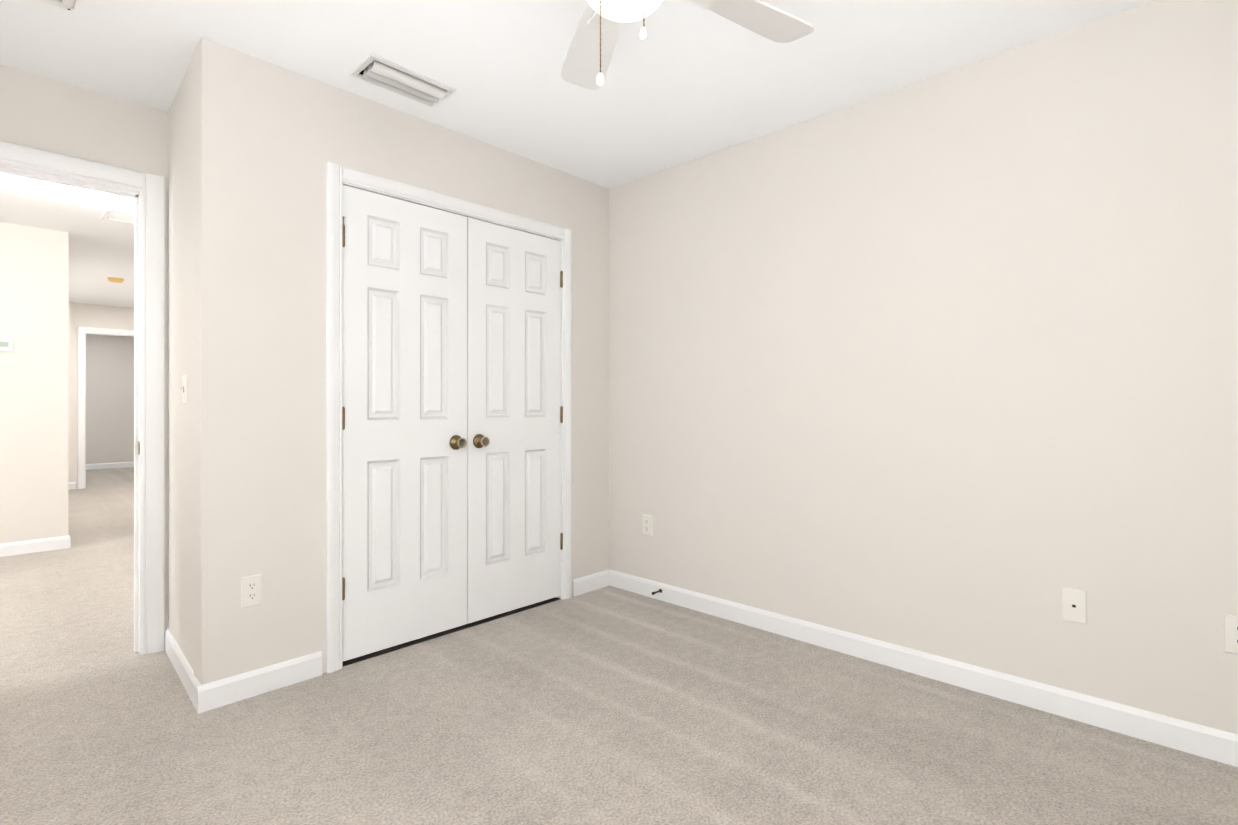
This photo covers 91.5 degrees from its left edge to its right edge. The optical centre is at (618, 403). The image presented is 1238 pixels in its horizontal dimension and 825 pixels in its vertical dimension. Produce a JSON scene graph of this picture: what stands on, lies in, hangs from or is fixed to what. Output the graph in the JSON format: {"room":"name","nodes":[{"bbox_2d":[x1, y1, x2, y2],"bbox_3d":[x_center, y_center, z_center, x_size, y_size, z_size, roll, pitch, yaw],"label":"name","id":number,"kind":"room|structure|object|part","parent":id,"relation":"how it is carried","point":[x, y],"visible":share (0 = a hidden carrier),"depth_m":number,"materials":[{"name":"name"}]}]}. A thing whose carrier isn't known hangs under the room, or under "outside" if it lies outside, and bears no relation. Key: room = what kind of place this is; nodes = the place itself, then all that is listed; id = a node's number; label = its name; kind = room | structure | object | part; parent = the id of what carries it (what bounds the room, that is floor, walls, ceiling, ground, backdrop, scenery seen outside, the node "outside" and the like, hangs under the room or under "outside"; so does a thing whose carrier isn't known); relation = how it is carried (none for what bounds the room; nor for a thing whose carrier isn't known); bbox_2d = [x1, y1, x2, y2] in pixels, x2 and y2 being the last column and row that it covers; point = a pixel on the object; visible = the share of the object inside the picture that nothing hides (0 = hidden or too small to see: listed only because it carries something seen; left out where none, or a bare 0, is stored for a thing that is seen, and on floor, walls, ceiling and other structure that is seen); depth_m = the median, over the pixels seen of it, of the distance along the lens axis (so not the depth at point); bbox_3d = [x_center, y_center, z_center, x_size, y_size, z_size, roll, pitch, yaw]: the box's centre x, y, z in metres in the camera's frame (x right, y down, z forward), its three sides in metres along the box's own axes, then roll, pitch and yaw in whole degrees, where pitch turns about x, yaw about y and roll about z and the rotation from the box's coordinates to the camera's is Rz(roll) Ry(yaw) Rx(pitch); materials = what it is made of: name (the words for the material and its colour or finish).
{"room":"empty bedroom","nodes":[
{"label":"empty bedroom","id":0,"kind":"room"},
{"bbox_2d":[0,222,68,543],"bbox_3d":[-6.022,-0.107,2.893,0.120,2.440,5.000,0,0,43],"label":"wall across the hall","id":1,"kind":"structure","parent":0,"point":[34,273],"depth_m":4.53,"materials":[{"name":"white paint"}]},
{"bbox_2d":[0,339,13,351],"bbox_3d":[-4.497,-0.426,4.396,0.025,0.092,0.125,0,0,43],"label":"thermostat","id":2,"kind":"object","parent":1,"relation":"attached to","point":[6,345],"visible":1,"depth_m":4.41,"materials":[{"name":"white plastic"}]},
{"bbox_2d":[0,534,70,556],"bbox_3d":[-5.928,1.065,2.895,0.013,0.095,4.893,0,0,43],"label":"baseboard","id":3,"kind":"structure","parent":1,"relation":"attached to","point":[63,542],"depth_m":4.52,"materials":[{"name":"white paint"}]},
{"bbox_2d":[0,65,167,629],"bbox_3d":[-3.146,-0.108,1.682,0.120,2.440,7.200,0,0,43],"label":"wall","id":4,"kind":"structure","parent":0,"point":[46,114],"depth_m":2.55,"materials":[{"name":"white paint"}]},
{"bbox_2d":[0,141,164,654],"bbox_3d":[-2.444,0.044,2.422,0.160,2.137,0.984,0,0,43],"label":"door frame","id":5,"kind":"structure","parent":4,"relation":"attached to","point":[146,191],"depth_m":2.69,"materials":[{"name":"white paint"}]},
{"bbox_2d":[68,302,133,488],"bbox_3d":[-6.940,-0.103,8.174,0.120,2.440,1.640,0,0,43],"label":"wall","id":6,"kind":"structure","parent":0,"point":[96,316],"depth_m":7.91,"materials":[{"name":"white paint"}]},
{"bbox_2d":[68,482,75,489],"bbox_3d":[-7.229,1.069,7.771,0.013,0.095,0.340,0,0,43],"label":"baseboard","id":7,"kind":"structure","parent":6,"relation":"attached to","point":[71,485],"depth_m":7.86,"materials":[{"name":"white paint"}]},
{"bbox_2d":[78,327,133,488],"bbox_3d":[-6.816,0.052,8.304,0.160,2.130,0.960,0,0,43],"label":"door frame","id":8,"kind":"structure","parent":6,"relation":"attached to","point":[83,332],"depth_m":7.95,"materials":[{"name":"white paint"}]},
{"bbox_2d":[86,334,133,463],"bbox_3d":[-9.144,-0.102,10.209,0.120,2.440,3.320,0,0,43],"label":"wall","id":9,"kind":"structure","parent":0,"point":[109,399],"depth_m":10.45,"materials":[{"name":"white paint"}]},
{"bbox_2d":[86,462,133,469],"bbox_3d":[-9.096,1.071,10.162,0.013,0.095,3.080,0,0,43],"label":"baseboard","id":10,"kind":"structure","parent":9,"relation":"attached to","point":[119,464],"depth_m":10.44,"materials":[{"name":"white paint"}]},
{"bbox_2d":[168,56,193,670],"bbox_3d":[-1.786,-0.107,2.549,0.660,2.440,0.140,0,0,43],"label":"wall","id":11,"kind":"structure","parent":0,"point":[180,365],"depth_m":2.49,"materials":[{"name":"white paint"}]},
{"bbox_2d":[180,375,186,403],"bbox_3d":[-1.747,-0.057,2.416,0.072,0.117,0.021,0,0,43],"label":"light switch","id":12,"kind":"object","parent":11,"relation":"attached to","point":[183,388],"visible":0.98,"depth_m":2.41,"materials":[{"name":"white plastic"}]},
{"bbox_2d":[165,628,211,713],"bbox_3d":[-1.782,1.065,2.456,0.793,0.095,0.048,0,0,43],"label":"baseboard","id":13,"kind":"structure","parent":11,"relation":"attached to","point":[200,695],"depth_m":2.32,"materials":[{"name":"white paint"}]},
{"bbox_2d":[194,38,608,684],"bbox_3d":[-0.829,-0.107,2.992,0.120,2.440,2.110,0,0,43],"label":"wall","id":14,"kind":"structure","parent":0,"point":[270,140],"depth_m":2.38,"materials":[{"name":"white paint"}]},
{"bbox_2d":[241,574,261,607],"bbox_3d":[-1.398,0.713,2.298,0.008,0.117,0.072,0,0,43],"label":"outlet","id":15,"kind":"object","parent":14,"relation":"attached to","point":[251,590],"visible":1,"depth_m":2.29,"materials":[{"name":"white plastic"}]},
{"bbox_2d":[212,651,321,708],"bbox_3d":[-1.351,1.065,2.345,0.013,0.095,0.373,0,0,43],"label":"baseboard","id":16,"kind":"structure","parent":14,"relation":"attached to","point":[239,687],"depth_m":2.32,"materials":[{"name":"white paint"}]},
{"bbox_2d":[343,185,466,660],"bbox_3d":[-0.973,0.082,2.784,0.035,2.018,0.605,0,0,43],"label":"closet door","id":17,"kind":"structure","parent":14,"relation":"in","point":[405,407],"depth_m":2.75,"materials":[{"name":"white paint"}]},
{"bbox_2d":[449,435,466,449],"bbox_3d":[-0.774,0.188,2.925,0.059,0.072,0.072,0,0,43],"label":"handle","id":18,"kind":"object","parent":17,"relation":"attached to","point":[456,442],"visible":1,"depth_m":2.92,"materials":[{"name":"gold metal"}]},
{"bbox_2d":[326,162,571,672],"bbox_3d":[-0.784,0.057,3.025,0.138,2.112,1.354,0,0,43],"label":"door frame","id":19,"kind":"structure","parent":14,"relation":"attached to","point":[338,177],"depth_m":2.53,"materials":[{"name":"white paint"}]},
{"bbox_2d":[342,216,344,599],"bbox_3d":[-1.165,0.019,2.547,0.016,1.621,0.013,0,0,43],"label":"closet hinges","id":20,"kind":"object","parent":19,"relation":"attached to","point":[343,411],"visible":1,"depth_m":2.54,"materials":[{"name":"gold metal"}]},
{"bbox_2d":[560,271,562,549],"bbox_3d":[-0.327,0.036,3.431,0.016,1.588,0.013,0,0,43],"label":"closet hinges","id":21,"kind":"object","parent":19,"relation":"attached to","point":[561,411],"visible":1,"depth_m":3.42,"materials":[{"name":"gold metal"}]},
{"bbox_2d":[467,217,560,623],"bbox_3d":[-0.553,0.082,3.226,0.035,2.018,0.605,0,0,43],"label":"closet door","id":22,"kind":"structure","parent":14,"relation":"in","point":[513,414],"depth_m":3.19,"materials":[{"name":"white paint"}]},
{"bbox_2d":[473,434,489,447],"bbox_3d":[-0.683,0.188,3.021,0.059,0.072,0.072,0,0,43],"label":"handle","id":23,"kind":"object","parent":22,"relation":"attached to","point":[480,440],"visible":1,"depth_m":3.01,"materials":[{"name":"gold metal"}]},
{"bbox_2d":[573,570,607,595],"bbox_3d":[-0.170,1.066,3.590,0.013,0.095,0.273,0,0,43],"label":"baseboard","id":24,"kind":"structure","parent":14,"relation":"attached to","point":[595,581],"depth_m":3.58,"materials":[{"name":"white paint"}]},
{"bbox_2d":[343,597,559,665],"bbox_3d":[-1.026,1.112,3.266,0.772,0.003,1.978,0,0,43],"label":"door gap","id":25,"kind":"structure","parent":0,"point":[401,646],"depth_m":2.92,"materials":[{"name":"black"}]},
{"bbox_2d":[0,0,1154,307],"bbox_3d":[-5.347,-1.376,3.853,14.540,0.100,7.320,0,0,43],"label":"ceiling","id":26,"kind":"structure","parent":0,"point":[686,80],"depth_m":2.33,"materials":[{"name":"white paint"}]},
{"bbox_2d":[40,0,75,11],"bbox_3d":[-1.831,-1.340,1.671,0.515,0.044,0.514,0,0,43],"label":"ceiling vent","id":27,"kind":"object","parent":26,"relation":"in","point":[69,5],"visible":1,"depth_m":1.99,"materials":[{"name":"white metal"}]},
{"bbox_2d":[66,185,112,196],"bbox_3d":[-3.147,-1.289,3.600,0.280,0.075,0.280,0,0,43],"label":"light","id":28,"kind":"object","parent":26,"relation":"attached to","point":[90,192],"visible":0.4,"depth_m":3.58,"materials":[{"name":"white glass"}]},
{"bbox_2d":[107,277,123,282],"bbox_3d":[-5.322,-1.304,6.378,0.136,0.040,0.136,0,0,43],"label":"smoke detector","id":29,"kind":"object","parent":26,"relation":"attached to","point":[115,280],"visible":1,"depth_m":6.34,"materials":[{"name":"brown"}]},
{"bbox_2d":[100,208,133,223],"bbox_3d":[-3.457,-1.338,4.320,0.320,0.044,0.360,0,0,43],"label":"ceiling vent","id":30,"kind":"object","parent":26,"relation":"in","point":[118,215],"visible":0.48,"depth_m":4.26,"materials":[{"name":"white"}]},
{"bbox_2d":[349,53,455,106],"bbox_3d":[-0.886,-1.344,2.485,0.205,0.095,0.365,0,0,43],"label":"ceiling vent","id":31,"kind":"object","parent":26,"relation":"in","point":[376,70],"visible":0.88,"depth_m":2.44,"materials":[{"name":"white metal"}]},
{"bbox_2d":[561,0,813,89],"bbox_3d":[0.048,-1.022,1.460,1.178,0.613,1.212,0,0,43],"label":"ceiling fan","id":32,"kind":"object","parent":26,"relation":"hanging from","point":[587,60],"visible":1,"depth_m":1.74,"materials":[{"name":"white wood"}]},
{"bbox_3d":[-0.068,-1.101,1.845,0.478,0.033,0.344,0,0,43],"label":"blade","id":33,"kind":"part","parent":32,"relation":"part of","materials":[{"name":"white wood"}]},
{"bbox_3d":[-0.042,-0.902,1.360,0.018,0.373,0.019,0,0,43],"label":"chain","id":34,"kind":"part","parent":32,"relation":"part of","materials":[{"name":"gold metal"}]},
{"bbox_3d":[0.015,-1.023,1.478,0.232,0.118,0.232,0,0,43],"label":"globe","id":35,"kind":"part","parent":32,"relation":"part of","materials":[{"name":"white glass"}]},
{"bbox_3d":[0.056,-0.954,1.361,0.018,0.269,0.019,0,0,43],"label":"chain","id":36,"kind":"part","parent":32,"relation":"part of","materials":[{"name":"gold metal"}]},
{"bbox_3d":[0.334,-1.101,1.663,0.223,0.033,0.523,0,0,43],"label":"blade","id":37,"kind":"part","parent":32,"relation":"part of","materials":[{"name":"white wood"}]},
{"bbox_2d":[0,467,1237,824],"bbox_3d":[-5.347,1.164,3.851,14.540,0.100,7.320,0,0,43],"label":"floor carpet","id":38,"kind":"object","parent":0,"point":[608,705],"depth_m":2.02,"materials":[{"name":"beige carpet"}]},
{"bbox_2d":[609,0,1237,734],"bbox_3d":[0.867,-0.107,2.920,4.240,2.440,0.120,0,0,43],"label":"wall","id":39,"kind":"structure","parent":0,"point":[945,364],"depth_m":2.35,"materials":[{"name":"white paint"}]},
{"bbox_2d":[643,514,651,535],"bbox_3d":[0.163,0.703,3.499,0.072,0.117,0.008,0,0,43],"label":"outlet","id":40,"kind":"object","parent":39,"relation":"attached to","point":[647,524],"visible":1,"depth_m":3.49,"materials":[{"name":"white plastic"}]},
{"bbox_2d":[608,569,1237,766],"bbox_3d":[1.094,1.065,2.613,3.190,0.095,0.013,0,0,43],"label":"baseboard","id":41,"kind":"structure","parent":39,"relation":"attached to","point":[1168,732],"depth_m":2.34,"materials":[{"name":"white paint"}]},
{"bbox_2d":[1062,587,1086,624],"bbox_3d":[1.606,0.712,2.130,0.072,0.117,0.009,0,0,43],"label":"outlet plate","id":42,"kind":"object","parent":39,"relation":"attached to","point":[1074,605],"visible":1,"depth_m":2.13,"materials":[{"name":"white plastic"}]},
{"bbox_2d":[1224,614,1237,654],"bbox_3d":[1.904,0.712,1.848,0.072,0.117,0.008,0,0,43],"label":"outlet","id":43,"kind":"object","parent":39,"relation":"attached to","point":[1230,633],"visible":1,"depth_m":1.86,"materials":[{"name":"white plastic"}]}
]}

